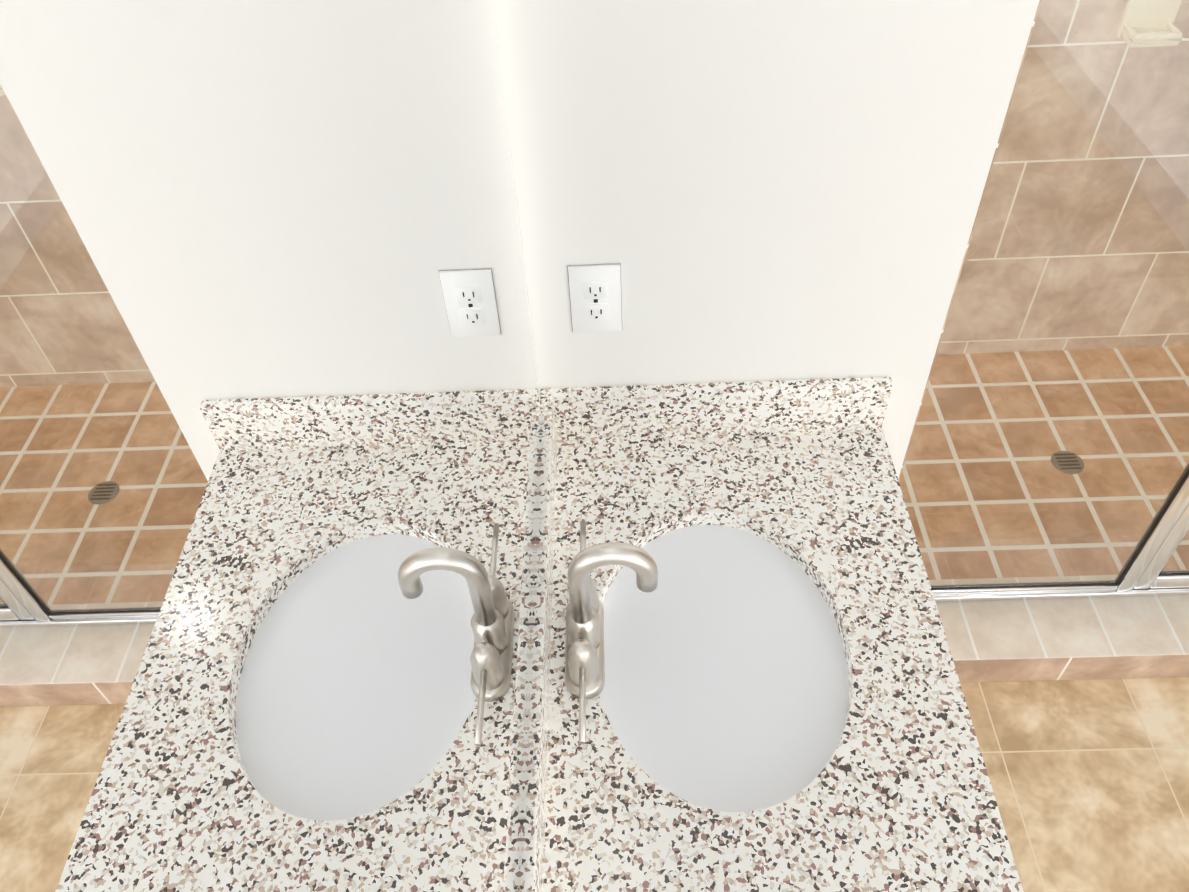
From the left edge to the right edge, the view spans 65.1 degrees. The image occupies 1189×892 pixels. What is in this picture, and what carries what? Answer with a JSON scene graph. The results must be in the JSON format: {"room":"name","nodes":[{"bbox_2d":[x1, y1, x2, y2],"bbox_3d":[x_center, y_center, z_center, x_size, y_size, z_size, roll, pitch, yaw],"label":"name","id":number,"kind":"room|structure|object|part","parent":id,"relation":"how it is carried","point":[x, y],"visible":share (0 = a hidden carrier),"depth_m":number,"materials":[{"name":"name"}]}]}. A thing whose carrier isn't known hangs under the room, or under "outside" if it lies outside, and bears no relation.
{"room":"bathroom","nodes":[
{"label":"bathroom","id":0,"kind":"room"},
{"bbox_2d":[493,0,539,399],"bbox_3d":[-0.142,0.420,0.665,0.100,2.440,2.041,-2,47,2],"label":"wall","id":1,"kind":"structure","parent":0,"point":[515,188],"depth_m":1.19,"materials":[{"name":"white paint"}]},
{"bbox_2d":[0,0,540,891],"bbox_3d":[-0.102,0.228,0.411,0.005,1.084,1.778,-2,47,2],"label":"wall mirror","id":2,"kind":"object","parent":1,"relation":"attached to","point":[270,420],"visible":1,"depth_m":0.31,"materials":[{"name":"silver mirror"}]},
{"bbox_2d":[594,513,881,820],"bbox_3d":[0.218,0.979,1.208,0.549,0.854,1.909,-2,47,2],"label":"sink","id":3,"kind":"object","parent":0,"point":[778,703],"depth_m":1.25,"materials":[{"name":"white ceramic"}]},
{"bbox_2d":[546,429,1023,891],"bbox_3d":[0.200,0.684,0.887,0.550,0.042,1.921,-2,47,2],"label":"countertop","id":4,"kind":"structure","parent":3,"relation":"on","point":[940,828],"depth_m":1.18,"materials":[{"name":"white stone"}]},
{"bbox_2d":[565,520,657,743],"bbox_3d":[0.018,0.195,1.177,0.124,0.222,0.332,-2,47,2],"label":"faucet","id":5,"kind":"object","parent":4,"relation":"on","point":[584,664],"visible":1,"depth_m":1.16,"materials":[{"name":"silver metal"}]},
{"bbox_2d":[494,0,1039,477],"bbox_3d":[0.204,-0.709,1.712,0.608,2.440,1.234,-2,47,2],"label":"wall","id":6,"kind":"structure","parent":0,"point":[758,190],"depth_m":1.19,"materials":[{"name":"white paint"}]},
{"bbox_2d":[518,388,557,891],"bbox_3d":[-0.068,0.642,0.840,0.020,0.105,1.921,-2,47,2],"label":"backsplash","id":7,"kind":"structure","parent":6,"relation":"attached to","point":[536,784],"depth_m":1.15,"materials":[{"name":"white stone"}]},
{"bbox_2d":[567,263,622,332],"bbox_3d":[0.002,-0.209,1.334,0.075,0.119,0.008,-2,47,2],"label":"duplex electrical outlet","id":8,"kind":"object","parent":6,"relation":"attached to","point":[595,293],"visible":1,"depth_m":1.33,"materials":[{"name":"white plastic"}]},
{"bbox_2d":[554,377,892,440],"bbox_3d":[0.200,-0.058,1.486,0.525,0.105,0.020,-2,47,2],"label":"backsplash","id":9,"kind":"structure","parent":6,"relation":"attached to","point":[779,408],"depth_m":1.47,"materials":[{"name":"white stone"}]},
{"bbox_2d":[898,0,1041,480],"bbox_3d":[0.519,-0.241,1.383,0.009,2.250,0.075,-2,47,2],"label":"trim","id":10,"kind":"structure","parent":6,"relation":"attached to","point":[1035,17],"depth_m":1.25,"materials":[{"name":"white paint"}]},
{"bbox_2d":[960,677,1188,891],"bbox_3d":[1.033,1.746,1.094,2.340,0.100,3.251,-2,47,2],"label":"floor","id":11,"kind":"structure","parent":0,"point":[1089,780],"depth_m":2.00,"materials":[{"name":"tile"}]},
{"bbox_3d":[1.320,-1.157,2.071,1.632,2.440,0.100,-2,47,2],"label":"wall","id":12,"kind":"structure","parent":0,"visible":0},
{"bbox_2d":[937,0,1188,354],"bbox_3d":[1.275,-1.051,2.104,1.516,2.250,0.008,-2,47,2],"label":"wall tile","id":13,"kind":"structure","parent":12,"relation":"attached to","point":[1116,118],"depth_m":2.52,"materials":[{"name":"beige tile"}]},
{"bbox_2d":[1115,0,1182,47],"bbox_3d":[1.280,-0.974,2.120,0.122,0.110,0.079,-2,47,2],"label":"soap dish","id":14,"kind":"object","parent":13,"relation":"attached to","point":[1142,37],"depth_m":2.13,"materials":[{"name":"beige ceramic"}]},
{"label":"outside","id":15,"kind":"structure","parent":0,"visible":0},
{"bbox_3d":[1.376,0.152,2.580,1.632,0.100,1.104,-2,47,2],"label":"floor","id":16,"kind":"structure","parent":15,"visible":0},
{"bbox_2d":[899,346,1188,579],"bbox_3d":[1.323,0.041,2.601,1.516,0.025,0.897,-2,47,2],"label":"shower floor","id":17,"kind":"structure","parent":16,"relation":"on","point":[1130,405],"depth_m":2.60,"materials":[{"name":"tile"}]},
{"bbox_2d":[964,236,976,262],"bbox_3d":[0.804,-0.249,2.581,0.504,0.445,0.504,-2,47,2],"label":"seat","id":18,"kind":"object","parent":17,"relation":"on","point":[968,253],"depth_m":2.54,"materials":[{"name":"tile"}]},
{"bbox_2d":[1051,451,1083,473],"bbox_3d":[1.311,0.044,2.578,0.086,0.004,0.086,-2,47,2],"label":"drain cover","id":19,"kind":"object","parent":17,"relation":"on","point":[1072,462],"depth_m":2.57,"materials":[{"name":"silver metal"}]},
{"bbox_2d":[929,575,1188,682],"bbox_3d":[1.325,0.420,2.188,1.514,0.104,0.222,-2,47,2],"label":"threshold","id":20,"kind":"object","parent":16,"relation":"on","point":[1070,639],"visible":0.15,"depth_m":2.13,"materials":[{"name":"tile"}]},
{"bbox_2d":[899,0,1188,601],"bbox_3d":[1.280,-0.334,1.467,1.512,1.980,0.056,-2,47,2],"label":"shower door","id":21,"kind":"structure","parent":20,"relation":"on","point":[1141,573],"depth_m":1.83,"materials":[{"name":"clear glass"}]},
{"bbox_3d":[1.635,0.299,2.151,0.685,0.044,0.022,-2,47,2],"label":"door rail","id":22,"kind":"part","parent":21,"relation":"part of","materials":[{"name":"silver metal"}]},
{"bbox_3d":[1.596,-0.348,1.466,0.684,1.841,0.009,-2,47,2],"label":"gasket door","id":23,"kind":"part","parent":21,"relation":"part of","materials":[{"name":"black"}]},
{"bbox_3d":[1.596,-0.348,1.466,0.683,1.840,0.006,-2,47,2],"label":"glass door","id":24,"kind":"part","parent":21,"relation":"part of","materials":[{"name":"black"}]}
]}

